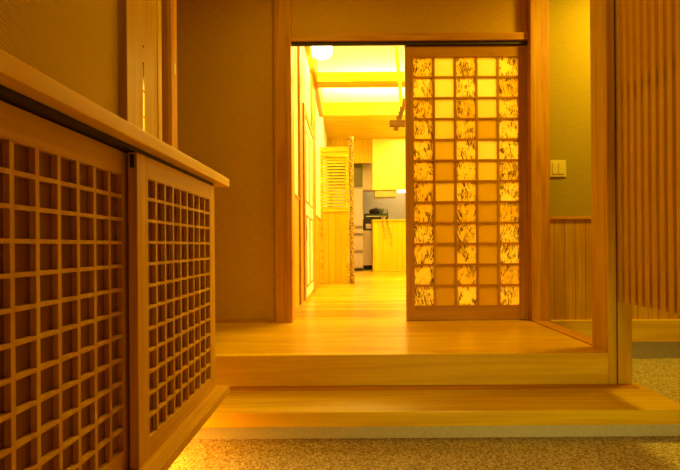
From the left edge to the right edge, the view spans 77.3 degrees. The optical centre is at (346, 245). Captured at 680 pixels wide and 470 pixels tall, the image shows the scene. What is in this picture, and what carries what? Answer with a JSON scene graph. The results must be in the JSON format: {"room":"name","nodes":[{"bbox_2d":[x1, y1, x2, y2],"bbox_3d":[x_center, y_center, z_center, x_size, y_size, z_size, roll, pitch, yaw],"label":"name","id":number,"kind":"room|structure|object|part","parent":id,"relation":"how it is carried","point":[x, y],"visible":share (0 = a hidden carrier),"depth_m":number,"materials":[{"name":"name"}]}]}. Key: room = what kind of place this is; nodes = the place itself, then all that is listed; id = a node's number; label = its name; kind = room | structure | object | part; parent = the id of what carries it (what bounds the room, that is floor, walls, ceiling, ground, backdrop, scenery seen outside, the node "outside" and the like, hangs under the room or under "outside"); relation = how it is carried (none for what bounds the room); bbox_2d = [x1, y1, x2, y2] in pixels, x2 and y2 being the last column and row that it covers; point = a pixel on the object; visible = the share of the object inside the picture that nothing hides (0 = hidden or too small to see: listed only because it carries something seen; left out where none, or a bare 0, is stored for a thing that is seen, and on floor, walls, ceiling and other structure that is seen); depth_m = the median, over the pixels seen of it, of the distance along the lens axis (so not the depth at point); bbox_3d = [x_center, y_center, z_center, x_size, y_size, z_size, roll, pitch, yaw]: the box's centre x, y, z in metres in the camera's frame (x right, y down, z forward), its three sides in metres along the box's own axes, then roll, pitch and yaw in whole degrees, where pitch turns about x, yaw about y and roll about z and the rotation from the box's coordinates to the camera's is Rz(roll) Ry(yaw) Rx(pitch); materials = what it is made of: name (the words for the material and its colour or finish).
{"room":"traditional dwelling","nodes":[
{"label":"traditional dwelling","id":0,"kind":"room"},
{"bbox_2d":[0,0,117,115],"bbox_3d":[-0.994,-0.565,0.068,0.120,2.800,3.336,0,0,0],"label":"wall","id":1,"kind":"structure","parent":0,"point":[74,43],"depth_m":1.44,"materials":[{"name":"paint"}]},
{"bbox_2d":[0,84,229,469],"bbox_3d":[-0.713,0.181,0.875,0.429,0.881,1.850,0,0,0],"label":"cabinet","id":2,"kind":"object","parent":1,"relation":"attached to","point":[107,244],"visible":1,"depth_m":0.99,"materials":[{"name":"brown wood"}]},
{"bbox_3d":[-0.600,0.170,0.840,0.006,0.828,0.636,0,0,0],"label":"sliding door","id":3,"kind":"part","parent":2,"relation":"part of","materials":[{"name":"brown wood"}]},
{"bbox_3d":[-0.597,-0.215,0.834,0.024,0.062,0.539,0,0,0],"label":"rail","id":4,"kind":"part","parent":2,"relation":"part of","materials":[{"name":"brown wood"}]},
{"bbox_3d":[-0.591,0.558,0.834,0.024,0.056,0.539,0,0,0],"label":"rail","id":5,"kind":"part","parent":2,"relation":"part of","materials":[{"name":"brown wood"}]},
{"bbox_2d":[0,49,228,186],"bbox_3d":[-0.727,-0.278,0.920,0.409,0.036,1.940,0,0,0],"label":"countertop","id":6,"kind":"structure","parent":2,"relation":"on","point":[16,75],"depth_m":0.86,"materials":[{"name":"brown wood"}]},
{"bbox_3d":[-0.567,0.170,1.442,0.006,0.828,0.648,0,0,0],"label":"sliding door","id":7,"kind":"part","parent":2,"relation":"part of","materials":[{"name":"brown wood"}]},
{"bbox_3d":[-0.564,-0.216,1.441,0.024,0.060,0.528,0,0,0],"label":"rail","id":8,"kind":"part","parent":2,"relation":"part of","materials":[{"name":"brown wood"}]},
{"bbox_3d":[-0.558,0.558,1.441,0.024,0.056,0.528,0,0,0],"label":"rail","id":9,"kind":"part","parent":2,"relation":"part of","materials":[{"name":"brown wood"}]},
{"bbox_3d":[-0.524,0.588,0.895,0.049,0.003,1.790,0,0,0],"label":"rail","id":10,"kind":"part","parent":2,"relation":"part of","materials":[{"name":"brown wood"}]},
{"bbox_2d":[118,0,142,129],"bbox_3d":[-0.931,-0.628,1.804,0.067,2.674,0.136,0,0,0],"label":"frame","id":11,"kind":"object","parent":1,"relation":"attached to","point":[130,18],"visible":0.16,"depth_m":1.77,"materials":[{"name":"brown wood"}]},
{"bbox_2d":[143,68,144,130],"bbox_3d":[-0.898,-0.043,1.884,0.004,1.502,0.024,0,0,0],"label":"window","id":12,"kind":"structure","parent":1,"relation":"in","point":[143,68],"depth_m":1.89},
{"bbox_2d":[294,46,329,308],"bbox_3d":[-0.467,-0.974,7.055,0.104,3.045,7.690,0,0,0],"label":"wall","id":13,"kind":"structure","parent":0,"point":[321,139],"depth_m":4.34,"materials":[{"name":"white paint"}]},
{"bbox_2d":[297,46,303,303],"bbox_3d":[-0.434,-1.000,3.730,0.070,2.995,0.220,0,0,0],"label":"post","id":14,"kind":"object","parent":13,"relation":"attached to","point":[299,48],"visible":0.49,"depth_m":3.64,"materials":[{"name":"brown wood"}]},
{"bbox_2d":[295,279,320,315],"bbox_3d":[-0.401,0.523,6.605,0.014,0.050,6.790,0,0,0],"label":"baseboard","id":15,"kind":"structure","parent":13,"relation":"attached to","point":[297,310],"depth_m":3.85,"materials":[{"name":"wood"}]},
{"bbox_2d":[303,102,313,300],"bbox_3d":[-0.394,-0.400,4.370,0.038,1.795,1.060,0,0,0],"label":"door","id":16,"kind":"structure","parent":13,"relation":"in","point":[307,129],"depth_m":4.22,"materials":[{"name":"white paint"}]},
{"bbox_3d":[-0.380,-0.122,4.005,0.014,0.150,0.030,0,0,0],"label":"handle","id":17,"kind":"part","parent":16,"relation":"part of","materials":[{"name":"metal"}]},
{"bbox_3d":[-0.387,-0.360,4.215,0.004,1.515,0.330,0,0,0],"label":"moulding","id":18,"kind":"part","parent":16,"relation":"part of","materials":[{"name":"brown wood"}]},
{"bbox_3d":[-0.387,-0.360,4.620,0.004,1.515,0.320,0,0,0],"label":"moulding","id":19,"kind":"part","parent":16,"relation":"part of","materials":[{"name":"brown wood"}]},
{"bbox_2d":[310,73,316,292],"bbox_3d":[-0.431,-0.724,5.175,0.072,2.544,0.550,0,0,0],"label":"post","id":20,"kind":"object","parent":13,"relation":"attached to","point":[312,87],"visible":0.53,"depth_m":5.11,"materials":[{"name":"wood"}]},
{"bbox_2d":[304,46,322,116],"bbox_3d":[-0.422,-2.127,4.905,0.110,0.260,3.390,0,0,0],"label":"beam","id":21,"kind":"structure","parent":13,"relation":"attached to","point":[312,61],"depth_m":5.10,"materials":[{"name":"brown wood"}]},
{"bbox_2d":[327,139,371,163],"bbox_3d":[0.055,-2.030,9.150,0.962,0.500,0.100,0,0,0],"label":"wall","id":22,"kind":"structure","parent":0,"point":[362,148],"depth_m":9.10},
{"bbox_2d":[362,164,370,191],"bbox_3d":[0.461,-1.566,9.800,0.227,0.595,0.400,0,0,0],"label":"upper cabinet","id":23,"kind":"object","parent":22,"relation":"attached to","point":[366,167],"visible":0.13,"depth_m":9.60,"materials":[{"name":"brown wood"}]},
{"bbox_2d":[371,138,404,192],"bbox_3d":[1.758,-1.717,9.200,2.440,1.149,0.400,0,0,0],"label":"upper cabinet","id":24,"kind":"object","parent":22,"relation":"attached to","point":[388,154],"visible":0.27,"depth_m":9.00,"materials":[{"name":"yellow paint"}]},
{"bbox_2d":[374,190,395,198],"bbox_3d":[0.822,-1.118,9.215,0.460,0.145,0.330,0,0,0],"label":"range hood","id":25,"kind":"object","parent":24,"relation":"attached to","point":[378,194],"visible":1,"depth_m":9.05,"materials":[{"name":"metal"}]},
{"bbox_2d":[316,46,404,102],"bbox_3d":[1.276,-2.549,7.055,3.612,0.080,7.690,0,0,0],"label":"ceiling","id":26,"kind":"structure","parent":0,"point":[342,58],"depth_m":5.93,"materials":[{"name":"white paint"}]},
{"bbox_2d":[313,46,332,59],"bbox_3d":[-0.272,-2.261,4.600,0.230,0.474,0.230,0,0,0],"label":"pendant lamp","id":27,"kind":"object","parent":26,"relation":"hanging from","point":[319,52],"visible":0.52,"depth_m":4.54,"materials":[{"name":"beige"}]},
{"bbox_2d":[323,102,404,116],"bbox_3d":[1.277,-2.399,7.450,3.412,0.220,0.100,0,0,0],"label":"beam","id":28,"kind":"structure","parent":26,"relation":"attached to","point":[347,109],"depth_m":7.40,"materials":[{"name":"brown wood"}]},
{"bbox_2d":[389,46,404,130],"bbox_3d":[0.622,-1.931,5.000,0.250,1.150,0.060,0,0,0],"label":"rack","id":29,"kind":"object","parent":26,"relation":"hanging from","point":[398,122],"visible":0.94,"depth_m":4.98,"materials":[{"name":"brown wood"}]},
{"bbox_3d":[0.629,-1.544,5.000,0.172,0.377,0.056,0,0,0],"label":"arm","id":30,"kind":"part","parent":29,"relation":"part of","materials":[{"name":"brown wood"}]},
{"bbox_2d":[323,116,404,139],"bbox_3d":[1.278,-2.319,9.200,3.412,0.060,3.400,0,0,0],"label":"ceiling","id":31,"kind":"structure","parent":0,"point":[336,128],"depth_m":8.25,"materials":[{"name":"brown wood"}]},
{"bbox_2d":[329,166,405,218],"bbox_3d":[1.288,-0.876,10.350,3.412,2.825,0.100,0,0,0],"label":"wall","id":32,"kind":"structure","parent":0,"point":[396,206],"depth_m":10.30,"materials":[{"name":"paint"}]},
{"bbox_2d":[215,270,606,353],"bbox_3d":[0.304,0.568,6.567,5.400,0.050,8.865,0,0,0],"label":"floor","id":33,"kind":"structure","parent":0,"point":[342,335],"depth_m":2.70,"materials":[{"name":"wood"}]},
{"bbox_2d":[161,0,177,149],"bbox_3d":[-0.975,-0.628,2.221,0.159,2.674,0.082,0,0,0],"label":"post","id":34,"kind":"object","parent":33,"relation":"on","point":[168,7],"visible":0.1,"depth_m":2.18,"materials":[{"name":"brown wood"}]},
{"bbox_2d":[273,0,295,322],"bbox_3d":[-0.460,-0.710,3.125,0.125,2.517,0.170,0,0,0],"label":"post","id":35,"kind":"object","parent":33,"relation":"on","point":[283,52],"visible":1,"depth_m":3.04,"materials":[{"name":"brown wood"}]},
{"bbox_2d":[320,147,349,283],"bbox_3d":[-0.178,-0.447,6.220,0.420,1.987,0.080,0,0,0],"label":"wall","id":36,"kind":"structure","parent":33,"relation":"on","point":[334,221],"depth_m":6.21,"materials":[{"name":"brown wood"}]},
{"bbox_3d":[-0.179,-0.519,6.215,0.420,0.040,0.070,0,0,0],"label":"rail","id":37,"kind":"part","parent":36,"relation":"part of","materials":[{"name":"brown wood"}]},
{"bbox_3d":[-0.175,0.036,6.219,0.330,1.020,0.022,0,0,0],"label":"board panel","id":38,"kind":"part","parent":36,"relation":"part of","materials":[{"name":"beige wood"}]},
{"bbox_2d":[333,186,362,270],"bbox_3d":[0.025,-0.383,9.621,0.655,1.855,0.658,0,0,0],"label":"refrigerator","id":39,"kind":"object","parent":33,"relation":"on","point":[358,190],"visible":0.41,"depth_m":9.30,"materials":[{"name":"white metal"}]},
{"bbox_3d":[0.021,-0.860,9.328,0.651,0.850,0.055,0,0,0],"label":"door","id":40,"kind":"part","parent":39,"relation":"part of","materials":[{"name":"pink metal"}]},
{"bbox_3d":[0.025,-0.340,9.328,0.651,0.130,0.055,0,0,0],"label":"door","id":41,"kind":"part","parent":39,"relation":"part of","materials":[{"name":"pink metal"}]},
{"bbox_3d":[0.027,-0.073,9.328,0.651,0.345,0.055,0,0,0],"label":"door","id":42,"kind":"part","parent":39,"relation":"part of","materials":[{"name":"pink metal"}]},
{"bbox_3d":[0.030,0.305,9.328,0.651,0.350,0.055,0,0,0],"label":"door","id":43,"kind":"part","parent":39,"relation":"part of","materials":[{"name":"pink metal"}]},
{"bbox_2d":[354,164,362,186],"bbox_3d":[0.166,-1.586,9.675,0.355,0.510,0.550,0,0,0],"label":"storage box","id":44,"kind":"object","parent":39,"relation":"on","point":[358,170],"visible":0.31,"depth_m":9.40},
{"bbox_2d":[349,136,354,283],"bbox_3d":[0.070,-0.528,6.200,0.074,2.145,0.074,0,0,36],"label":"log post","id":45,"kind":"object","parent":33,"relation":"on","point":[351,164],"visible":1,"depth_m":6.17,"materials":[{"name":"brown wood"}]},
{"bbox_2d":[363,231,371,269],"bbox_3d":[1.631,0.089,9.939,2.540,0.890,0.702,0,0,0],"label":"base unit","id":46,"kind":"object","parent":33,"relation":"on","point":[367,235],"visible":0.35,"depth_m":9.60,"materials":[{"name":"metal"}]},
{"bbox_3d":[1.638,0.484,9.925,2.530,0.100,0.550,0,0,0],"label":"kick plate","id":47,"kind":"part","parent":46,"relation":"part of","materials":[{"name":"black plastic"}]},
{"bbox_3d":[0.683,-0.250,9.610,0.630,0.130,0.020,0,0,0],"label":"drawer","id":48,"kind":"part","parent":46,"relation":"part of","materials":[{"name":"beige wood"}]},
{"bbox_3d":[0.684,-0.110,9.610,0.630,0.130,0.020,0,0,0],"label":"drawer","id":49,"kind":"part","parent":46,"relation":"part of","materials":[{"name":"beige wood"}]},
{"bbox_3d":[0.686,0.198,9.610,0.630,0.465,0.020,0,0,0],"label":"drawer","id":50,"kind":"part","parent":46,"relation":"part of","materials":[{"name":"beige wood"}]},
{"bbox_2d":[363,219,377,230],"bbox_3d":[0.649,-0.482,9.804,0.555,0.264,0.352,0,0,0],"label":"microwave","id":51,"kind":"object","parent":46,"relation":"on","point":[367,224],"visible":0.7,"depth_m":9.64,"materials":[{"name":"black plastic"}]},
{"bbox_2d":[364,214,387,218],"bbox_3d":[0.665,-0.675,9.777,0.540,0.119,0.345,0,0,0],"label":"toaster oven","id":52,"kind":"object","parent":51,"relation":"on","point":[366,216],"visible":0.62,"depth_m":9.62,"materials":[{"name":"black plastic"}]},
{"bbox_2d":[369,207,383,213],"bbox_3d":[0.674,-0.811,9.780,0.340,0.150,0.340,0,0,0],"label":"cooking pot","id":53,"kind":"object","parent":52,"relation":"on","point":[375,210],"visible":0.9,"depth_m":9.66,"materials":[{"name":"metal"}]},
{"bbox_2d":[371,219,405,271],"bbox_3d":[1.765,-0.017,9.260,2.450,1.100,0.580,0,0,0],"label":"base cabinet","id":54,"kind":"object","parent":33,"relation":"on","point":[385,257],"visible":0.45,"depth_m":9.00,"materials":[{"name":"brown wood"}]},
{"bbox_2d":[379,208,391,246],"bbox_3d":[0.813,-0.400,9.018,0.307,0.846,0.172,0,0,0],"label":"trailing plant","id":55,"kind":"object","parent":54,"relation":"on","point":[383,216],"visible":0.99,"depth_m":8.99,"materials":[{"name":"green plant"}]},
{"bbox_2d":[215,352,607,386],"bbox_3d":[-0.544,0.627,2.142,3.704,0.158,0.030,0,0,0],"label":"riser","id":56,"kind":"structure","parent":33,"relation":"attached to","point":[490,368],"depth_m":2.13,"materials":[{"name":"brown wood"}]},
{"bbox_2d":[407,319,527,320],"bbox_3d":[0.876,0.537,3.099,0.884,0.003,0.025,0,0,0],"label":"track","id":57,"kind":"object","parent":33,"relation":"on","point":[518,319],"visible":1,"depth_m":3.09,"materials":[{"name":"brown wood"}]},
{"bbox_2d":[404,45,527,319],"bbox_3d":[0.868,-0.459,3.099,0.882,1.989,0.033,0,0,0],"label":"door","id":58,"kind":"structure","parent":57,"relation":"on","point":[466,200],"depth_m":3.10,"materials":[{"name":"brown wood"}]},
{"bbox_3d":[0.556,-0.469,3.096,0.148,1.803,0.002,0,0,0],"label":"patterned pane","id":59,"kind":"part","parent":58,"relation":"part of","materials":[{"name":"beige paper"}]},
{"bbox_3d":[0.712,-0.470,3.096,0.148,1.803,0.002,0,0,0],"label":"plain pane","id":60,"kind":"part","parent":58,"relation":"part of","materials":[{"name":"paper"}]},
{"bbox_3d":[0.861,-1.413,3.099,0.762,0.080,0.033,0,0,0],"label":"rail","id":61,"kind":"part","parent":58,"relation":"part of","materials":[{"name":"brown wood"}]},
{"bbox_3d":[0.868,-0.472,3.096,0.148,1.803,0.002,0,0,0],"label":"patterned pane","id":62,"kind":"part","parent":58,"relation":"part of","materials":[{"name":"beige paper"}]},
{"bbox_3d":[0.874,0.483,3.099,0.762,0.106,0.033,0,0,0],"label":"rail","id":63,"kind":"part","parent":58,"relation":"part of","materials":[{"name":"brown wood"}]},
{"bbox_3d":[1.023,-0.473,3.096,0.148,1.803,0.002,0,0,0],"label":"plain pane","id":64,"kind":"part","parent":58,"relation":"part of","materials":[{"name":"white paper"}]},
{"bbox_3d":[1.179,-0.474,3.096,0.148,1.803,0.002,0,0,0],"label":"patterned pane","id":65,"kind":"part","parent":58,"relation":"part of","materials":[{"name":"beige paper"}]},
{"bbox_2d":[526,0,550,320],"bbox_3d":[1.375,-0.723,3.115,0.131,2.517,0.190,0,0,0],"label":"post","id":66,"kind":"object","parent":33,"relation":"on","point":[537,48],"visible":0.75,"depth_m":3.02,"materials":[{"name":"brown wood"}]},
{"bbox_2d":[168,358,679,469],"bbox_3d":[0.306,0.876,0.735,5.800,0.100,4.670,0,0,0],"label":"floor","id":67,"kind":"structure","parent":0,"point":[661,376],"depth_m":1.70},
{"bbox_2d":[193,381,679,438],"bbox_3d":[0.260,0.762,1.999,2.410,0.129,0.402,0,0,0],"label":"step","id":68,"kind":"structure","parent":67,"relation":"on","point":[535,410],"depth_m":1.83,"materials":[{"name":"wood"}]},
{"bbox_2d":[143,0,157,137],"bbox_3d":[-0.934,-0.628,1.963,0.060,2.674,0.134,0,0,0],"label":"board","id":69,"kind":"object","parent":68,"relation":"on","point":[150,6],"visible":0.13,"depth_m":1.96,"materials":[{"name":"brown wood"}]},
{"bbox_2d":[157,0,161,140],"bbox_3d":[-0.932,-0.628,2.050,0.064,2.674,0.041,0,0,0],"label":"batten","id":70,"kind":"object","parent":68,"relation":"on","point":[159,34],"visible":0.08,"depth_m":2.04,"materials":[{"name":"brown wood"}]},
{"bbox_3d":[-0.495,0.712,2.620,3.800,0.238,0.900,0,0,0],"label":"footing","id":71,"kind":"object","parent":67,"relation":"on","visible":0},
{"bbox_2d":[590,0,631,383],"bbox_3d":[1.359,-0.644,2.197,0.120,2.674,0.141,0,0,0],"label":"post","id":72,"kind":"object","parent":71,"relation":"on","point":[611,318],"visible":0.67,"depth_m":2.14,"materials":[{"name":"brown wood"}]},
{"bbox_2d":[177,0,679,358],"bbox_3d":[0.396,-0.575,3.120,5.600,2.800,0.140,0,0,0],"label":"wall","id":73,"kind":"structure","parent":0,"point":[225,60],"depth_m":3.07,"materials":[{"name":"brown paint"}]},
{"bbox_2d":[215,319,274,322],"bbox_3d":[-0.855,0.540,3.064,0.683,0.022,0.012,0,0,0],"label":"baseboard","id":74,"kind":"structure","parent":73,"relation":"attached to","point":[216,320],"depth_m":3.06,"materials":[{"name":"brown wood"}]},
{"bbox_2d":[291,41,527,47],"bbox_3d":[0.451,-1.464,3.095,1.706,0.024,0.059,0,0,0],"label":"track","id":75,"kind":"object","parent":73,"relation":"attached to","point":[393,43],"visible":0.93,"depth_m":3.07,"materials":[{"name":"brown wood"}]},
{"bbox_2d":[520,0,526,31],"bbox_3d":[1.280,-1.759,3.080,0.040,0.444,0.020,0,0,0],"label":"batten","id":76,"kind":"object","parent":73,"relation":"attached to","point":[523,3],"visible":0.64,"depth_m":3.07,"materials":[{"name":"brown wood"}]},
{"bbox_2d":[550,160,565,176],"bbox_3d":[1.521,-0.559,3.063,0.116,0.120,0.013,0,0,0],"label":"light switch","id":77,"kind":"object","parent":73,"relation":"attached to","point":[557,167],"visible":0.96,"depth_m":3.06,"materials":[{"name":"plastic"}]},
{"bbox_2d":[532,321,591,345],"bbox_3d":[1.374,0.612,2.660,0.104,0.161,0.780,0,0,0],"label":"sill","id":78,"kind":"structure","parent":73,"relation":"attached to","point":[586,339],"depth_m":2.64,"materials":[{"name":"brown wood"}]},
{"bbox_2d":[550,216,590,218],"bbox_3d":[2.319,-0.208,3.124,1.760,0.020,0.132,0,0,0],"label":"rail","id":79,"kind":"object","parent":73,"relation":"on","point":[554,217],"depth_m":3.06,"materials":[{"name":"brown wood"}]},
{"bbox_2d":[549,319,679,341],"bbox_3d":[2.319,0.607,3.115,1.770,0.157,0.150,0,0,0],"label":"trim","id":80,"kind":"structure","parent":73,"relation":"attached to","point":[643,330],"depth_m":3.04,"materials":[{"name":"brown wood"}]},
{"bbox_3d":[0.386,-2.025,0.795,5.600,0.100,4.790,0,0,0],"label":"ceiling","id":81,"kind":"structure","parent":0,"visible":0},
{"bbox_2d":[616,0,679,313],"bbox_3d":[1.367,-0.852,1.163,0.055,2.258,1.926,0,0,0],"label":"screen","id":82,"kind":"object","parent":81,"relation":"hanging from","point":[648,31],"visible":1,"depth_m":1.90,"materials":[{"name":"brown wood"}]},
{"bbox_3d":[3.043,-0.999,7.055,0.100,3.045,7.690,0,0,0],"label":"wall","id":83,"kind":"structure","parent":0,"visible":0},
{"bbox_2d":[317,71,404,87],"bbox_3d":[1.310,-2.069,5.275,3.351,0.120,0.210,0,0,0],"label":"beam","id":84,"kind":"structure","parent":83,"relation":"attached to","point":[324,79],"depth_m":5.17,"materials":[{"name":"brown wood"}]}
]}

